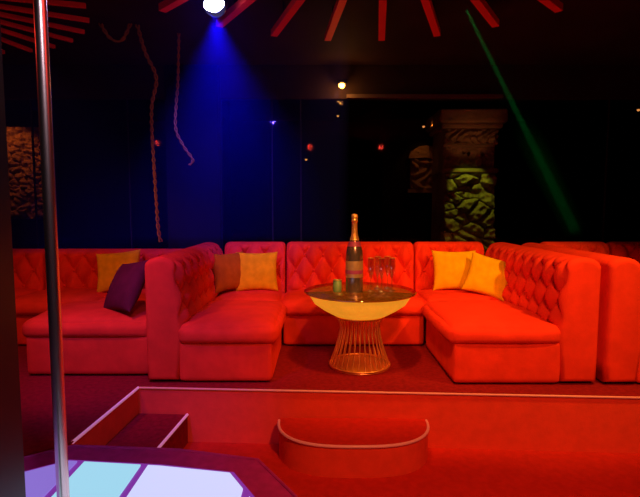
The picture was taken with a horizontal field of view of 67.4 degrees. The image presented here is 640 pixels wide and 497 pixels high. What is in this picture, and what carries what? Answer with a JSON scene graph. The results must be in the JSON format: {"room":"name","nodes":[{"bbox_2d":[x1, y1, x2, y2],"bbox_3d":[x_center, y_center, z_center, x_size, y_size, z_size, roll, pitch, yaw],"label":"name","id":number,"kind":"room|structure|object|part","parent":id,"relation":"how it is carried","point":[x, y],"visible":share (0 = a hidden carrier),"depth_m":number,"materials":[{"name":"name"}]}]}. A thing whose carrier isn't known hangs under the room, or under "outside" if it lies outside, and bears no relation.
{"room":"entertainment venue","nodes":[
{"label":"entertainment venue","id":0,"kind":"room"},
{"bbox_2d":[30,100,38,248],"bbox_3d":[-3.300,-0.807,5.552,0.012,1.780,0.030,0,5,0],"label":"mullion","id":1,"kind":"object","parent":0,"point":[31,108],"visible":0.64,"depth_m":5.54,"materials":[{"name":"black"}]},
{"bbox_2d":[33,0,69,496],"bbox_3d":[-1.010,-0.275,1.783,0.160,2.950,0.160,0,5,0],"label":"pole","id":2,"kind":"object","parent":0,"point":[40,12],"depth_m":1.79,"materials":[{"name":"silver metal"}]},
{"bbox_2d":[0,0,639,120],"bbox_3d":[0.000,-1.916,3.100,10.000,0.100,11.500,0,5,0],"label":"ceiling","id":3,"kind":"structure","parent":0,"point":[586,32],"depth_m":4.71,"materials":[{"name":"black"}]},
{"bbox_2d":[0,0,88,53],"bbox_3d":[-3.050,-1.782,3.112,2.798,0.170,2.797,0,5,0],"label":"star","id":4,"kind":"object","parent":3,"relation":"attached to","point":[49,2],"depth_m":3.75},
{"bbox_2d":[98,23,131,41],"bbox_3d":[-1.773,-1.867,4.158,0.290,0.165,0.037,0,5,0],"label":"rope","id":5,"kind":"object","parent":3,"relation":"hanging from","point":[104,30],"visible":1,"depth_m":4.15,"materials":[{"name":"brown fabric"}]},
{"bbox_2d":[135,24,162,241],"bbox_3d":[-1.506,-0.997,4.231,0.185,1.890,0.037,0,5,0],"label":"rope","id":6,"kind":"object","parent":3,"relation":"hanging from","point":[149,61],"visible":1,"depth_m":4.22,"materials":[{"name":"brown fabric"}]},
{"bbox_2d":[173,33,193,164],"bbox_3d":[-1.256,-1.362,4.402,0.184,1.188,0.030,0,5,0],"label":"rope","id":7,"kind":"object","parent":3,"relation":"hanging from","point":[178,34],"visible":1,"depth_m":4.40,"materials":[{"name":"brown fabric"}]},
{"bbox_2d":[203,0,227,17],"bbox_3d":[-0.737,-1.766,3.404,0.190,0.240,0.200,4,6,38],"label":"spotlight","id":8,"kind":"object","parent":3,"relation":"hanging from","point":[214,8],"visible":1,"depth_m":3.33,"materials":[{"name":"blue"}]},
{"bbox_2d":[336,80,347,87],"bbox_3d":[0.240,-1.802,5.288,0.133,0.077,0.133,0,5,0],"label":"recessed light","id":9,"kind":"object","parent":3,"relation":"in","point":[341,83],"visible":1,"depth_m":5.26,"materials":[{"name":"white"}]},
{"bbox_2d":[159,0,562,40],"bbox_3d":[0.297,-1.700,2.140,3.996,0.170,3.990,0,5,0],"label":"star","id":10,"kind":"object","parent":3,"relation":"attached to","point":[482,6],"depth_m":3.55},
{"bbox_2d":[57,121,591,254],"bbox_3d":[0.000,-0.673,9.025,10.000,3.370,0.100,0,5,0],"label":"wall","id":11,"kind":"structure","parent":0,"point":[541,188],"depth_m":8.93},
{"bbox_2d":[184,442,639,496],"bbox_3d":[0.000,1.542,3.391,10.000,0.100,11.500,0,5,0],"label":"floor","id":12,"kind":"structure","parent":0,"point":[446,472],"depth_m":3.18,"materials":[{"name":"red carpet"}]},
{"bbox_2d":[105,413,188,448],"bbox_3d":[-1.210,1.391,3.223,0.386,0.230,0.837,0,5,4],"label":"step","id":13,"kind":"structure","parent":12,"relation":"on","point":[144,430],"depth_m":3.38,"materials":[{"name":"carpet"}]},
{"bbox_2d":[24,444,297,496],"bbox_3d":[-1.100,1.413,1.739,2.218,0.432,2.048,0,5,0],"label":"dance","id":14,"kind":"object","parent":12,"relation":"on","point":[94,470],"visible":0.86,"depth_m":2.42,"materials":[{"name":"glass"}]},
{"bbox_2d":[0,24,25,496],"bbox_3d":[-1.008,-0.086,1.317,0.225,2.628,0.240,0,5,0],"label":"post","id":15,"kind":"object","parent":14,"relation":"on","point":[12,473],"visible":1,"depth_m":1.39,"materials":[{"name":"black"}]},
{"bbox_3d":[-1.101,1.208,1.727,1.872,0.004,1.710,0,5,0],"label":"stage divider plate","id":16,"kind":"part","parent":14,"relation":"part of","materials":[{"name":"glass"}]},
{"bbox_2d":[18,335,639,455],"bbox_3d":[0.000,1.083,5.701,9.980,0.426,6.780,0,5,0],"label":"platform","id":17,"kind":"object","parent":12,"relation":"on","point":[597,415],"visible":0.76,"depth_m":3.55,"materials":[{"name":"carpet"}]},
{"bbox_2d":[13,249,45,297],"bbox_3d":[-3.478,0.479,5.054,0.913,0.900,0.907,0,5,0],"label":"sofa","id":18,"kind":"object","parent":17,"relation":"on","point":[29,265],"visible":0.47,"depth_m":5.25,"materials":[{"name":"red fabric"}]},
{"bbox_2d":[15,288,38,297],"bbox_3d":[-3.478,0.535,4.960,0.913,0.203,0.710,0,5,0],"label":"seat cushion","id":19,"kind":"object","parent":18,"relation":"on","point":[19,292],"depth_m":5.08,"materials":[{"name":"red fabric"}]},
{"bbox_2d":[5,111,61,248],"bbox_3d":[-4.050,-0.483,6.341,1.100,2.599,0.281,0,5,0],"label":"mirror","id":20,"kind":"object","parent":17,"relation":"on","point":[18,123],"visible":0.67,"depth_m":6.22,"materials":[{"name":"mirror"}]},
{"bbox_2d":[22,300,147,374],"bbox_3d":[-1.873,0.745,4.235,1.090,0.506,0.853,0,5,0],"label":"sofa","id":21,"kind":"object","parent":17,"relation":"on","point":[97,339],"visible":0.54,"depth_m":3.84,"materials":[{"name":"red fabric"}]},
{"bbox_2d":[22,300,146,336],"bbox_3d":[-1.873,0.596,4.223,1.090,0.206,0.853,0,5,0],"label":"seat cushion","id":22,"kind":"object","parent":21,"relation":"on","point":[90,318],"depth_m":3.84,"materials":[{"name":"red fabric"}]},
{"bbox_2d":[104,260,147,311],"bbox_3d":[-1.640,0.321,4.062,0.553,0.474,0.269,4,6,42],"label":"throw pillow","id":23,"kind":"object","parent":21,"relation":"on","point":[127,284],"visible":0.84,"depth_m":3.93,"materials":[{"name":"fabric"}]},
{"bbox_2d":[15,249,180,344],"bbox_3d":[-2.188,0.479,5.054,1.733,0.900,0.907,0,5,0],"label":"sofa","id":24,"kind":"object","parent":17,"relation":"on","point":[78,268],"visible":0.25,"depth_m":5.22,"materials":[{"name":"red fabric"}]},
{"bbox_2d":[15,288,107,315],"bbox_3d":[-2.608,0.535,4.960,0.893,0.203,0.710,0,5,0],"label":"seat cushion","id":25,"kind":"object","parent":24,"relation":"on","point":[33,304],"depth_m":4.67,"materials":[{"name":"red fabric"}]},
{"bbox_2d":[96,249,139,291],"bbox_3d":[-2.120,0.238,5.057,0.489,0.448,0.212,-1,5,-9],"label":"throw pillow","id":26,"kind":"object","parent":24,"relation":"on","point":[108,264],"visible":0.56,"depth_m":5.01,"materials":[{"name":"yellow fabric"}]},
{"bbox_2d":[98,288,145,300],"bbox_3d":[-1.768,0.535,4.960,0.893,0.203,0.710,0,5,0],"label":"seat cushion","id":27,"kind":"object","parent":24,"relation":"on","point":[102,296],"depth_m":4.80,"materials":[{"name":"red fabric"}]},
{"bbox_2d":[164,65,231,253],"bbox_3d":[-1.435,-0.609,5.769,0.630,2.947,0.600,0,5,0],"label":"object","id":28,"kind":"object","parent":17,"relation":"on","point":[198,193],"visible":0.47,"depth_m":5.44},
{"bbox_2d":[145,242,285,381],"bbox_3d":[-0.826,0.486,4.488,1.027,0.980,1.731,0,5,0],"label":"sofa","id":29,"kind":"object","parent":17,"relation":"on","point":[192,336],"visible":0.84,"depth_m":3.69,"materials":[{"name":"red fabric"}]},
{"bbox_2d":[178,300,285,343],"bbox_3d":[-0.718,0.604,4.142,0.810,0.203,1.023,0,5,0],"label":"seat cushion","id":30,"kind":"object","parent":29,"relation":"on","point":[219,321],"depth_m":3.71,"materials":[{"name":"red fabric"}]},
{"bbox_2d":[214,242,285,337],"bbox_3d":[-0.723,0.440,5.041,0.723,0.980,0.887,0,5,0],"label":"sofa","id":31,"kind":"object","parent":17,"relation":"on","point":[230,247],"visible":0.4,"depth_m":5.21,"materials":[{"name":"red fabric"}]},
{"bbox_2d":[213,251,242,293],"bbox_3d":[-0.931,0.238,4.938,0.424,0.392,0.176,-5,7,-44],"label":"throw pillow","id":32,"kind":"object","parent":31,"relation":"on","point":[227,267],"visible":0.84,"depth_m":4.84,"materials":[{"name":"orange fabric"}]},
{"bbox_2d":[214,289,283,301],"bbox_3d":[-0.723,0.536,4.950,0.723,0.203,0.690,0,5,0],"label":"seat cushion","id":33,"kind":"object","parent":31,"relation":"on","point":[255,295],"depth_m":4.76,"materials":[{"name":"red fabric"}]},
{"bbox_2d":[236,252,277,290],"bbox_3d":[-0.660,0.240,5.028,0.442,0.401,0.194,-1,5,-8],"label":"throw pillow","id":34,"kind":"object","parent":31,"relation":"on","point":[258,270],"visible":0.93,"depth_m":4.97,"materials":[{"name":"yellow fabric"}]},
{"bbox_2d":[281,242,424,344],"bbox_3d":[0.322,0.440,5.041,1.453,0.980,0.887,0,5,0],"label":"sofa","id":35,"kind":"object","parent":17,"relation":"on","point":[309,264],"visible":0.69,"depth_m":5.19,"materials":[{"name":"red fabric"}]},
{"bbox_2d":[281,289,424,315],"bbox_3d":[0.322,0.535,4.950,1.453,0.204,0.690,0,5,0],"label":"seat cushion","id":36,"kind":"object","parent":35,"relation":"on","point":[296,302],"depth_m":4.63,"materials":[{"name":"red fabric"}]},
{"bbox_2d":[304,282,416,374],"bbox_3d":[0.340,0.681,4.122,0.950,0.652,0.950,0,5,0],"label":"cocktail table","id":37,"kind":"object","parent":17,"relation":"on","point":[376,301],"visible":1,"depth_m":3.95,"materials":[{"name":"gold metal"}]},
{"bbox_2d":[333,279,341,291],"bbox_3d":[0.145,0.311,4.020,0.076,0.103,0.076,0,5,0],"label":"candle holder","id":38,"kind":"object","parent":37,"relation":"on","point":[337,283],"visible":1,"depth_m":3.99,"materials":[{"name":"green glass"}]},
{"bbox_2d":[345,214,362,292],"bbox_3d":[0.285,0.039,3.977,0.147,0.653,0.147,0,5,0],"label":"champagne bottle","id":39,"kind":"object","parent":37,"relation":"on","point":[354,253],"visible":1,"depth_m":3.93,"materials":[{"name":"brown"}]},
{"bbox_3d":[0.340,0.364,4.095,0.950,0.014,0.950,0,5,0],"label":"glass","id":40,"kind":"part","parent":37,"relation":"part of","materials":[{"name":"clear glass"}]},
{"bbox_2d":[379,119,432,243],"bbox_3d":[1.330,-0.553,7.061,0.860,2.619,0.435,0,5,0],"label":"mirror","id":41,"kind":"object","parent":17,"relation":"on","point":[406,152],"visible":0.76,"depth_m":6.94,"materials":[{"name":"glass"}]},
{"bbox_3d":[1.510,-0.826,6.905,0.500,0.050,0.100,0,5,0],"label":"frame","id":42,"kind":"part","parent":41,"relation":"part of","materials":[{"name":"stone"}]},
{"bbox_2d":[413,242,500,340],"bbox_3d":[1.412,0.440,5.041,0.813,0.980,0.887,0,5,0],"label":"sofa","id":43,"kind":"object","parent":17,"relation":"on","point":[423,257],"visible":0.34,"depth_m":5.21,"materials":[{"name":"red fabric"}]},
{"bbox_2d":[432,250,475,289],"bbox_3d":[1.410,0.229,5.036,0.460,0.411,0.196,0,5,3],"label":"throw pillow","id":44,"kind":"object","parent":43,"relation":"on","point":[451,269],"visible":0.73,"depth_m":4.98,"materials":[{"name":"yellow fabric"}]},
{"bbox_2d":[416,289,500,303],"bbox_3d":[1.412,0.536,4.950,0.813,0.202,0.690,0,5,0],"label":"seat cushion","id":45,"kind":"object","parent":43,"relation":"on","point":[427,295],"depth_m":4.76,"materials":[{"name":"red fabric"}]},
{"bbox_2d":[461,252,507,300],"bbox_3d":[1.690,0.279,4.801,0.519,0.480,0.222,2,5,21],"label":"throw pillow","id":46,"kind":"object","parent":43,"relation":"on","point":[486,276],"visible":0.76,"depth_m":4.75,"materials":[{"name":"yellow fabric"}]},
{"bbox_2d":[431,131,494,241],"bbox_3d":[1.930,-0.503,6.581,0.660,2.599,0.600,0,5,0],"label":"column","id":47,"kind":"structure","parent":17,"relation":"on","point":[438,147],"depth_m":6.48,"materials":[{"name":"stone"}]},
{"bbox_2d":[430,168,498,175],"bbox_3d":[1.930,-1.026,6.487,0.720,0.060,0.700,0,5,0],"label":"ledge","id":48,"kind":"object","parent":47,"relation":"attached to","point":[444,170],"visible":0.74,"depth_m":6.15,"materials":[{"name":"stone"}]},
{"bbox_2d":[429,123,502,136],"bbox_3d":[1.930,-1.584,6.435,0.780,0.060,0.750,0,5,0],"label":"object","id":49,"kind":"structure","parent":47,"relation":"attached to","point":[441,127],"depth_m":6.07,"materials":[{"name":"stone"}]},
{"bbox_2d":[426,108,507,132],"bbox_3d":[1.930,-1.703,6.415,0.860,0.180,0.830,0,5,0],"label":"cornice","id":50,"kind":"structure","parent":49,"relation":"on","point":[444,115],"depth_m":6.01,"materials":[{"name":"brown wood"}]},
{"bbox_2d":[444,147,493,166],"bbox_3d":[1.930,-1.183,6.206,0.660,0.260,0.057,0,5,0],"label":"frieze","id":51,"kind":"object","parent":47,"relation":"attached to","point":[453,157],"visible":1,"depth_m":6.20,"materials":[{"name":"stone"}]},
{"bbox_2d":[442,173,496,254],"bbox_3d":[1.930,-0.322,6.220,0.660,1.300,0.190,0,5,0],"label":"relief","id":52,"kind":"object","parent":47,"relation":"attached to","point":[468,207],"visible":0.73,"depth_m":6.19,"materials":[{"name":"stone"}]},
{"bbox_2d":[443,129,498,144],"bbox_3d":[1.930,-1.426,6.109,0.700,0.200,0.114,0,5,0],"label":"frieze","id":53,"kind":"object","parent":47,"relation":"attached to","point":[450,136],"visible":1,"depth_m":6.11,"materials":[{"name":"stone"}]},
{"bbox_2d":[422,242,600,382],"bbox_3d":[1.541,0.487,4.476,1.157,0.980,1.755,0,5,0],"label":"sofa","id":54,"kind":"object","parent":17,"relation":"on","point":[544,329],"visible":0.9,"depth_m":3.66,"materials":[{"name":"red fabric"}]},
{"bbox_2d":[422,300,560,343],"bbox_3d":[1.417,0.603,4.138,0.910,0.206,1.063,0,5,0],"label":"seat cushion","id":55,"kind":"object","parent":54,"relation":"on","point":[456,321],"depth_m":3.73,"materials":[{"name":"red fabric"}]},
{"bbox_2d":[540,242,608,254],"bbox_3d":[2.802,0.440,5.041,0.773,0.980,0.887,0,5,0],"label":"sofa","id":56,"kind":"object","parent":17,"relation":"on","point":[597,247],"visible":0.16,"depth_m":5.24,"materials":[{"name":"red fabric"}]},
{"bbox_2d":[522,242,639,383],"bbox_3d":[2.694,0.490,4.438,1.047,0.980,1.731,0,5,0],"label":"sofa","id":57,"kind":"object","parent":17,"relation":"on","point":[618,340],"visible":0.35,"depth_m":3.63,"materials":[{"name":"red fabric"}]},
{"bbox_2d":[606,242,639,262],"bbox_3d":[3.782,0.440,5.041,1.253,0.980,0.887,0,5,0],"label":"sofa","id":58,"kind":"object","parent":17,"relation":"on","point":[631,250],"visible":0.26,"depth_m":5.24,"materials":[{"name":"red fabric"}]},
{"bbox_2d":[277,418,429,477],"bbox_3d":[0.240,1.382,3.351,1.100,0.226,0.432,0,5,0],"label":"step","id":59,"kind":"structure","parent":12,"relation":"on","point":[321,447],"depth_m":3.22,"materials":[{"name":"red carpet"}]},
{"bbox_2d":[347,94,502,98],"bbox_3d":[1.175,-1.707,5.385,1.750,0.040,0.038,0,5,0],"label":"ledge","id":60,"kind":"object","parent":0,"point":[349,96],"depth_m":5.37,"materials":[{"name":"brown wood"}]},
{"bbox_2d":[586,106,639,242],"bbox_3d":[5.050,-0.187,3.246,0.100,3.370,11.500,0,5,0],"label":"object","id":61,"kind":"structure","parent":0,"point":[622,203],"depth_m":8.10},
{"bbox_2d":[3,65,639,100],"bbox_3d":[0.000,-1.878,5.462,9.980,0.368,0.140,0,5,0],"label":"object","id":62,"kind":"object","parent":61,"relation":"attached to","point":[68,82],"visible":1,"depth_m":5.39,"materials":[{"name":"brown paint"}]},
{"bbox_2d":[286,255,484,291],"bbox_3d":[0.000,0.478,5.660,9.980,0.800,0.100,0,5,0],"label":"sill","id":63,"kind":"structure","parent":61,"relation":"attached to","point":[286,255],"depth_m":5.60,"materials":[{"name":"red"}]},
{"bbox_2d":[271,100,273,241],"bbox_3d":[-0.550,-0.807,5.552,0.012,1.780,0.030,0,5,0],"label":"mullion","id":64,"kind":"object","parent":63,"relation":"on","point":[271,100],"visible":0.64,"depth_m":5.52,"materials":[{"name":"black"}]}
]}

